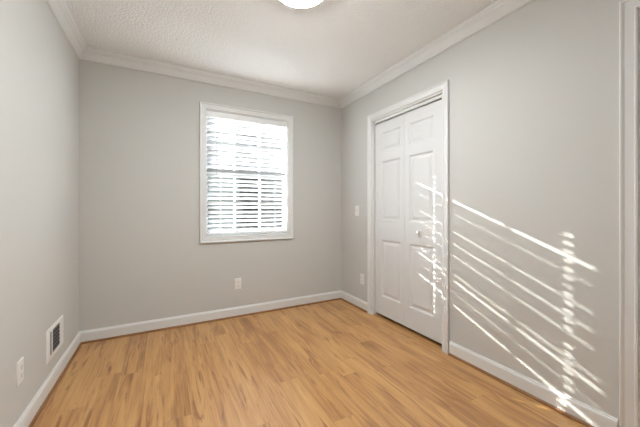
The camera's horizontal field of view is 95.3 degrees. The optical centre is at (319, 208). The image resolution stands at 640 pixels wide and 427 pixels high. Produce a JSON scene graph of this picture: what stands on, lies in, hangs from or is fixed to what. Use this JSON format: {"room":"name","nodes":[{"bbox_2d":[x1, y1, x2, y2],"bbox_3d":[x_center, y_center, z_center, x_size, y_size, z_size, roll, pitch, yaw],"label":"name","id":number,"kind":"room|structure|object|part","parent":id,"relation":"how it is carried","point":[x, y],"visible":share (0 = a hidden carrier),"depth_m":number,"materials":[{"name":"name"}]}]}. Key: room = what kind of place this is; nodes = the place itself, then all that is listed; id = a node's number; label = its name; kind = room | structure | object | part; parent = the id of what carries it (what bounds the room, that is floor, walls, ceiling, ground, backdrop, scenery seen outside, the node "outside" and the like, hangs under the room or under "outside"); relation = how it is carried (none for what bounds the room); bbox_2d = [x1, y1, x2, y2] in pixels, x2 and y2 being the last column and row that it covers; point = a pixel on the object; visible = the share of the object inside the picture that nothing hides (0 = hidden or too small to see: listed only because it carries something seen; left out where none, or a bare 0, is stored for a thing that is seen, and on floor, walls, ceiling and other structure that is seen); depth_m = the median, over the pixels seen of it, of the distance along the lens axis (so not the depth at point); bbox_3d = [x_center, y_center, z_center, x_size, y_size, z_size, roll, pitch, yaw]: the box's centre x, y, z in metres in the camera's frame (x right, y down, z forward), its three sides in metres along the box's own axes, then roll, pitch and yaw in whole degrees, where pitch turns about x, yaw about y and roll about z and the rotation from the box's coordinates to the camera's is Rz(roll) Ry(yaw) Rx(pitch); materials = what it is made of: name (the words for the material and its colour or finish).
{"room":"empty bedroom","nodes":[
{"label":"empty bedroom","id":0,"kind":"room"},
{"bbox_2d":[0,0,78,426],"bbox_3d":[-1.238,-0.101,0.850,0.140,2.446,3.745,0,0,-28],"label":"wall","id":1,"kind":"structure","parent":0,"point":[39,66],"depth_m":1.57,"materials":[{"name":"grey paint"}]},
{"bbox_2d":[16,357,23,386],"bbox_3d":[-1.460,0.797,1.423,0.008,0.115,0.070,0,0,-28],"label":"wall outlet","id":2,"kind":"object","parent":1,"relation":"attached to","point":[20,364],"visible":1,"depth_m":1.41,"materials":[{"name":"white plastic"}]},
{"bbox_2d":[13,332,80,426],"bbox_3d":[-1.170,1.071,0.886,0.014,0.102,3.465,0,0,-28],"label":"baseboard","id":3,"kind":"structure","parent":1,"relation":"attached to","point":[27,416],"depth_m":1.72,"materials":[{"name":"white paint"}]},
{"bbox_2d":[46,315,63,364],"bbox_3d":[-1.700,0.837,1.881,0.016,0.200,0.316,0,0,-28],"label":"air vent","id":4,"kind":"object","parent":1,"relation":"in","point":[54,334],"visible":1,"depth_m":1.85,"materials":[{"name":"white metal"}]},
{"bbox_2d":[28,343,81,426],"bbox_3d":[-1.159,1.114,0.892,0.012,0.016,3.437,0,0,-28],"label":"trim","id":5,"kind":"structure","parent":1,"relation":"attached to","point":[41,408],"depth_m":1.78,"materials":[{"name":"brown wood"}]},
{"bbox_2d":[45,0,85,58],"bbox_3d":[-1.150,-1.278,0.897,0.060,0.094,3.465,0,0,-28],"label":"trim","id":6,"kind":"structure","parent":1,"relation":"attached to","point":[59,8],"depth_m":2.02,"materials":[{"name":"white paint"}]},
{"bbox_2d":[79,59,340,330],"bbox_3d":[-0.897,-0.101,3.075,2.558,2.446,0.140,0,0,-28],"label":"wall","id":7,"kind":"structure","parent":0,"point":[142,256],"depth_m":2.73,"materials":[{"name":"grey paint"}]},
{"bbox_2d":[79,290,340,341],"bbox_3d":[-0.861,1.071,3.007,2.558,0.102,0.014,0,0,-28],"label":"baseboard","id":8,"kind":"structure","parent":7,"relation":"attached to","point":[93,334],"depth_m":2.83,"materials":[{"name":"white paint"}]},
{"bbox_2d":[80,46,340,108],"bbox_3d":[-0.850,-1.278,2.987,2.558,0.094,0.060,0,0,-28],"label":"trim","id":9,"kind":"structure","parent":7,"relation":"attached to","point":[91,54],"depth_m":2.81,"materials":[{"name":"white paint"}]},
{"bbox_2d":[81,298,340,343],"bbox_3d":[-0.855,1.114,2.995,2.530,0.016,0.012,0,0,-28],"label":"trim","id":10,"kind":"structure","parent":7,"relation":"attached to","point":[219,319],"depth_m":2.82,"materials":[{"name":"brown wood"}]},
{"bbox_2d":[235,278,240,289],"bbox_3d":[-0.848,0.784,3.017,0.070,0.115,0.008,0,0,-28],"label":"wall outlet","id":11,"kind":"object","parent":7,"relation":"attached to","point":[237,280],"visible":1,"depth_m":3.01,"materials":[{"name":"white plastic"}]},
{"bbox_2d":[200,101,292,242],"bbox_3d":[-0.772,-0.346,3.130,0.979,1.379,0.161,0,0,-28],"label":"window","id":12,"kind":"structure","parent":7,"relation":"in","point":[204,106],"depth_m":3.08,"materials":[{"name":"white paint"}]},
{"bbox_3d":[-0.797,-0.651,3.178,0.849,0.640,0.026,0,0,-28],"label":"sash","id":13,"kind":"part","parent":12,"relation":"part of","materials":[{"name":"white plastic"}]},
{"bbox_3d":[-0.785,-0.043,3.154,0.849,0.643,0.026,0,0,-28],"label":"sash","id":14,"kind":"part","parent":12,"relation":"part of","materials":[{"name":"white plastic"}]},
{"bbox_2d":[207,110,286,234],"bbox_3d":[-0.761,-0.351,3.110,0.845,1.240,0.066,0,0,-28],"label":"window blind","id":15,"kind":"object","parent":12,"relation":"attached to","point":[212,114],"visible":0.99,"depth_m":3.09,"materials":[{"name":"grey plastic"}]},
{"bbox_3d":[-0.765,0.259,3.117,0.839,0.020,0.050,0,0,-28],"label":"rail","id":16,"kind":"part","parent":15,"relation":"part of","materials":[{"name":"white plastic"}]},
{"bbox_2d":[64,0,497,98],"bbox_3d":[-0.048,-1.374,1.485,2.838,0.100,3.745,0,0,-28],"label":"ceiling","id":17,"kind":"structure","parent":0,"point":[331,48],"depth_m":2.21,"materials":[{"name":"white paint"}]},
{"bbox_2d":[280,0,322,8],"bbox_3d":[-0.116,-1.284,1.707,0.320,0.080,0.320,0,0,-28],"label":"ceiling light","id":18,"kind":"object","parent":17,"relation":"attached to","point":[300,4],"visible":1,"depth_m":1.79,"materials":[{"name":"white glass"}]},
{"bbox_2d":[33,299,585,426],"bbox_3d":[0.889,1.172,1.985,4.962,0.100,3.745,0,0,-28],"label":"floor","id":19,"kind":"structure","parent":0,"point":[336,363],"depth_m":1.91,"materials":[{"name":"brown wood"}]},
{"bbox_2d":[341,0,621,418],"bbox_3d":[1.142,-0.101,2.120,0.140,2.446,3.745,0,0,-28],"label":"wall","id":20,"kind":"structure","parent":0,"point":[534,92],"depth_m":1.74,"materials":[{"name":"grey paint"}]},
{"bbox_2d":[341,290,366,310],"bbox_3d":[0.386,1.071,3.372,0.014,0.102,0.544,0,0,-28],"label":"baseboard","id":21,"kind":"structure","parent":20,"relation":"attached to","point":[354,300],"depth_m":3.34,"materials":[{"name":"white paint"}]},
{"bbox_2d":[341,298,366,312],"bbox_3d":[0.378,1.114,3.360,0.012,0.016,0.530,0,0,-28],"label":"trim","id":22,"kind":"structure","parent":20,"relation":"attached to","point":[341,298],"depth_m":3.32,"materials":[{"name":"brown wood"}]},
{"bbox_2d":[355,206,358,215],"bbox_3d":[0.415,0.032,3.313,0.020,0.115,0.070,0,0,-28],"label":"light switch","id":23,"kind":"object","parent":20,"relation":"attached to","point":[356,207],"visible":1,"depth_m":3.31,"materials":[{"name":"white plastic"}]},
{"bbox_2d":[360,273,363,284],"bbox_3d":[0.466,0.788,3.229,0.008,0.115,0.070,0,0,-28],"label":"wall outlet","id":24,"kind":"object","parent":20,"relation":"attached to","point":[361,275],"visible":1,"depth_m":3.23,"materials":[{"name":"white plastic"}]},
{"bbox_2d":[367,80,449,353],"bbox_3d":[0.813,0.069,2.714,0.161,2.107,1.003,0,0,-28],"label":"door","id":25,"kind":"structure","parent":20,"relation":"in","point":[408,140],"depth_m":2.62,"materials":[{"name":"white paint"}]},
{"bbox_2d":[340,0,533,108],"bbox_3d":[1.054,-1.278,2.073,0.060,0.094,3.465,0,0,-28],"label":"trim","id":26,"kind":"structure","parent":20,"relation":"attached to","point":[499,9],"depth_m":2.26,"materials":[{"name":"white paint"}]},
{"bbox_2d":[448,353,594,426],"bbox_3d":[1.204,1.114,1.813,0.012,0.016,0.938,0,0,-28],"label":"trim","id":27,"kind":"structure","parent":20,"relation":"attached to","point":[568,415],"depth_m":1.75,"materials":[{"name":"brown wood"}]},
{"bbox_2d":[449,341,618,426],"bbox_3d":[1.215,1.071,1.820,0.014,0.102,0.938,0,0,-28],"label":"baseboard","id":28,"kind":"structure","parent":20,"relation":"attached to","point":[595,417],"depth_m":1.69,"materials":[{"name":"white paint"}]},
{"bbox_2d":[619,0,639,426],"bbox_3d":[1.713,0.069,1.029,0.161,2.107,0.908,0,0,-28],"label":"door frame","id":29,"kind":"structure","parent":20,"relation":"in","point":[629,10],"depth_m":1.37,"materials":[{"name":"white paint"}]},
{"label":"outside","id":30,"kind":"structure","parent":0,"visible":0},
{"bbox_3d":[-11.355,1.422,21.266,60.000,0.100,41.785,0,0,-28],"label":"ground","id":31,"kind":"structure","parent":30,"visible":0},
{"bbox_2d":[207,117,242,232],"bbox_3d":[-3.400,-1.733,8.338,2.340,6.609,2.345,0,0,-28],"label":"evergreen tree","id":32,"kind":"object","parent":31,"relation":"on","point":[216,191],"visible":0.07,"depth_m":7.75,"materials":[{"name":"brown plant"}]},
{"bbox_2d":[238,122,258,231],"bbox_3d":[-3.525,-2.619,11.489,2.848,8.584,2.793,0,0,-28],"label":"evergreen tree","id":33,"kind":"object","parent":31,"relation":"on","point":[243,209],"visible":0.03,"depth_m":10.74,"materials":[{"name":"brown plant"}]},
{"bbox_2d":[249,125,281,230],"bbox_3d":[-1.032,-1.956,9.647,2.376,6.971,2.472,0,0,-28],"label":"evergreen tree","id":34,"kind":"object","parent":31,"relation":"on","point":[253,209],"visible":0.05,"depth_m":8.77,"materials":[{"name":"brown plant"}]}
]}

